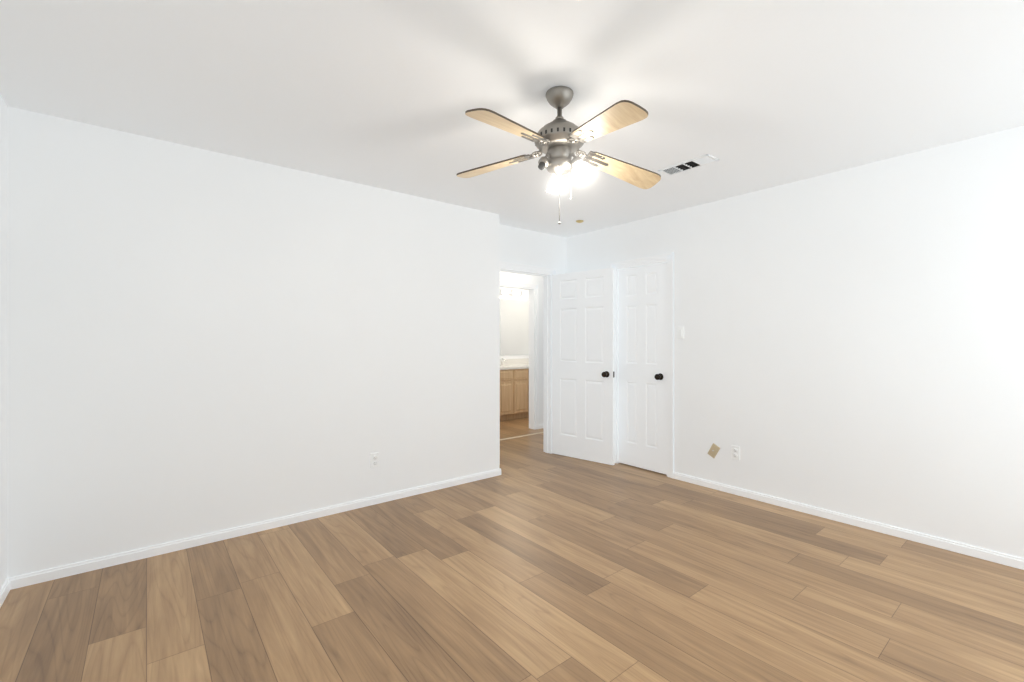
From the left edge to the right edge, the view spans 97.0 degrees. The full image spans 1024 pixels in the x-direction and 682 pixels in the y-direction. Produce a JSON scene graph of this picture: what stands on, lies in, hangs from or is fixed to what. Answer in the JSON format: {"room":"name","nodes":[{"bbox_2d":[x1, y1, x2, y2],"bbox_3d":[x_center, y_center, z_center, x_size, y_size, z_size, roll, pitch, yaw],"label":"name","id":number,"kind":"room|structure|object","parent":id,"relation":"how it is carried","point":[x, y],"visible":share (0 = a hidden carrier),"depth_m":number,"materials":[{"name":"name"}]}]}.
{"room":"empty bedroom","nodes":[
{"label":"empty bedroom","id":0,"kind":"room"},
{"bbox_2d":[0,95,6,589],"bbox_3d":[-1.445,0.035,0.813,0.120,2.470,4.560,0,0,-39],"label":"wall","id":1,"kind":"structure","parent":0,"point":[3,341],"depth_m":2.25,"materials":[{"name":"paint"}]},
{"bbox_2d":[0,576,15,607],"bbox_3d":[-1.315,1.241,0.757,0.013,0.058,4.010,0,0,-39],"label":"baseboard","id":2,"kind":"structure","parent":1,"relation":"attached to","point":[15,582],"depth_m":2.27,"materials":[{"name":"white paint"}]},
{"bbox_2d":[7,106,498,577],"bbox_3d":[-1.474,0.035,3.462,3.161,2.470,0.400,0,0,-39],"label":"wall","id":3,"kind":"structure","parent":0,"point":[201,341],"depth_m":2.88,"materials":[{"name":"paint"}]},
{"bbox_2d":[16,468,500,587],"bbox_3d":[-1.328,1.241,3.315,3.144,0.058,0.013,0,0,-39],"label":"baseboard","id":4,"kind":"structure","parent":3,"relation":"attached to","point":[24,580],"depth_m":2.89,"materials":[{"name":"white paint"}]},
{"bbox_2d":[370,452,378,467],"bbox_3d":[-1.067,0.927,3.526,0.070,0.115,0.011,0,0,-39],"label":"outlet","id":5,"kind":"object","parent":3,"relation":"attached to","point":[374,459],"visible":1,"depth_m":3.52,"materials":[{"name":"white plastic"}]},
{"bbox_2d":[0,417,1023,681],"bbox_3d":[0.244,1.298,3.795,6.494,0.065,7.080,0,0,-39],"label":"floor","id":6,"kind":"structure","parent":0,"point":[532,563],"depth_m":2.23,"materials":[{"name":"brown wood"}]},
{"bbox_2d":[500,366,528,420],"bbox_3d":[-0.098,0.860,7.520,2.018,0.820,0.606,0,0,-39],"label":"bathroom vanity","id":7,"kind":"object","parent":6,"relation":"on","point":[514,388],"depth_m":7.26,"materials":[{"name":"brown wood"}]},
{"bbox_2d":[500,362,528,369],"bbox_3d":[-0.100,0.432,7.515,2.028,0.035,0.612,0,0,-39],"label":"countertop","id":8,"kind":"structure","parent":7,"relation":"on","point":[525,363],"depth_m":7.27,"materials":[{"name":"white stone"}]},
{"bbox_2d":[0,0,1023,237],"bbox_3d":[0.244,-1.240,3.795,6.494,0.080,7.080,0,0,-39],"label":"ceiling","id":9,"kind":"structure","parent":0,"point":[754,95],"depth_m":2.11,"materials":[{"name":"white paint"}]},
{"bbox_2d":[456,86,660,223],"bbox_3d":[0.226,-0.874,2.167,1.088,0.652,1.072,0,0,-39],"label":"ceiling fan","id":10,"kind":"object","parent":9,"relation":"hanging from","point":[559,140],"visible":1,"depth_m":2.13,"materials":[{"name":"brown wood"}]},
{"bbox_2d":[658,154,718,175],"bbox_3d":[1.198,-1.195,3.088,0.150,0.012,0.360,0,0,-39],"label":"ceiling vent","id":11,"kind":"object","parent":9,"relation":"in","point":[696,162],"visible":1,"depth_m":3.08,"materials":[{"name":"white metal"}]},
{"bbox_2d":[500,287,528,358],"bbox_3d":[-1.025,0.035,7.242,3.900,2.470,0.120,0,0,-39],"label":"wall","id":12,"kind":"structure","parent":0,"point":[525,295],"depth_m":8.04,"materials":[{"name":"paint"}]},
{"bbox_2d":[500,299,528,354],"bbox_3d":[-0.303,-0.240,7.741,1.850,0.980,0.006,0,0,-39],"label":"bathroom mirror","id":13,"kind":"object","parent":12,"relation":"attached to","point":[514,327],"depth_m":8.02,"materials":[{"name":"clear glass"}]},
{"bbox_2d":[500,358,528,365],"bbox_3d":[-0.286,0.365,7.745,2.028,0.100,0.020,0,0,-39],"label":"backsplash","id":14,"kind":"structure","parent":12,"relation":"attached to","point":[503,362],"depth_m":7.96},
{"bbox_2d":[500,271,542,424],"bbox_3d":[-0.171,0.035,6.184,3.900,2.470,0.120,0,0,-39],"label":"wall","id":15,"kind":"structure","parent":0,"point":[517,277],"depth_m":6.57,"materials":[{"name":"paint"}]},
{"bbox_2d":[499,224,566,273],"bbox_3d":[0.132,0.035,4.938,1.193,2.470,0.120,0,0,-39],"label":"wall","id":16,"kind":"structure","parent":0,"point":[526,247],"depth_m":4.93,"materials":[{"name":"paint"}]},
{"bbox_2d":[499,261,556,464],"bbox_3d":[0.118,0.227,4.926,0.874,2.087,0.152,0,0,-39],"label":"door frame","id":17,"kind":"structure","parent":16,"relation":"attached to","point":[548,273],"depth_m":5.19,"materials":[{"name":"white paint"}]},
{"bbox_2d":[552,268,614,464],"bbox_3d":[0.744,0.259,4.847,0.766,1.998,0.169,0,0,41],"label":"entry door","id":18,"kind":"structure","parent":17,"relation":"attached to","point":[583,364],"depth_m":4.80,"materials":[{"name":"paint"}]},
{"bbox_2d":[567,125,1023,558],"bbox_3d":[1.999,0.035,3.669,0.120,2.470,4.440,0,0,-39],"label":"wall","id":19,"kind":"structure","parent":0,"point":[851,343],"depth_m":3.08,"materials":[{"name":"paint"}]},
{"bbox_2d":[610,253,673,477],"bbox_3d":[1.312,0.227,4.508,0.136,2.087,0.724,0,0,-39],"label":"door frame","id":20,"kind":"structure","parent":19,"relation":"attached to","point":[668,258],"depth_m":4.23,"materials":[{"name":"white paint"}]},
{"bbox_2d":[618,263,666,474],"bbox_3d":[1.294,0.260,4.494,0.169,1.996,0.569,0,0,-39],"label":"closet door","id":21,"kind":"structure","parent":19,"relation":"in","point":[642,366],"depth_m":4.46,"materials":[{"name":"paint"}]},
{"bbox_2d":[677,326,683,338],"bbox_3d":[1.536,-0.075,4.136,0.013,0.115,0.070,0,0,-39],"label":"light switch","id":22,"kind":"object","parent":19,"relation":"attached to","point":[680,332],"visible":1,"depth_m":4.13,"materials":[{"name":"white plastic"}]},
{"bbox_2d":[707,443,719,457],"bbox_3d":[1.730,0.945,3.893,0.017,0.115,0.070,0,28,-39],"label":"outlet plate","id":23,"kind":"object","parent":19,"relation":"attached to","point":[713,450],"visible":1,"depth_m":3.89,"materials":[{"name":"beige plastic"}]},
{"bbox_2d":[731,445,739,459],"bbox_3d":[1.849,0.925,3.750,0.011,0.115,0.070,0,0,-39],"label":"outlet","id":24,"kind":"object","parent":19,"relation":"attached to","point":[735,452],"visible":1,"depth_m":3.75,"materials":[{"name":"white plastic"}]},
{"bbox_2d":[673,472,1023,569],"bbox_3d":[2.409,1.241,3.056,0.013,0.058,2.913,0,0,-39],"label":"baseboard","id":25,"kind":"structure","parent":19,"relation":"attached to","point":[1012,561],"depth_m":3.05,"materials":[{"name":"white paint"}]}
]}

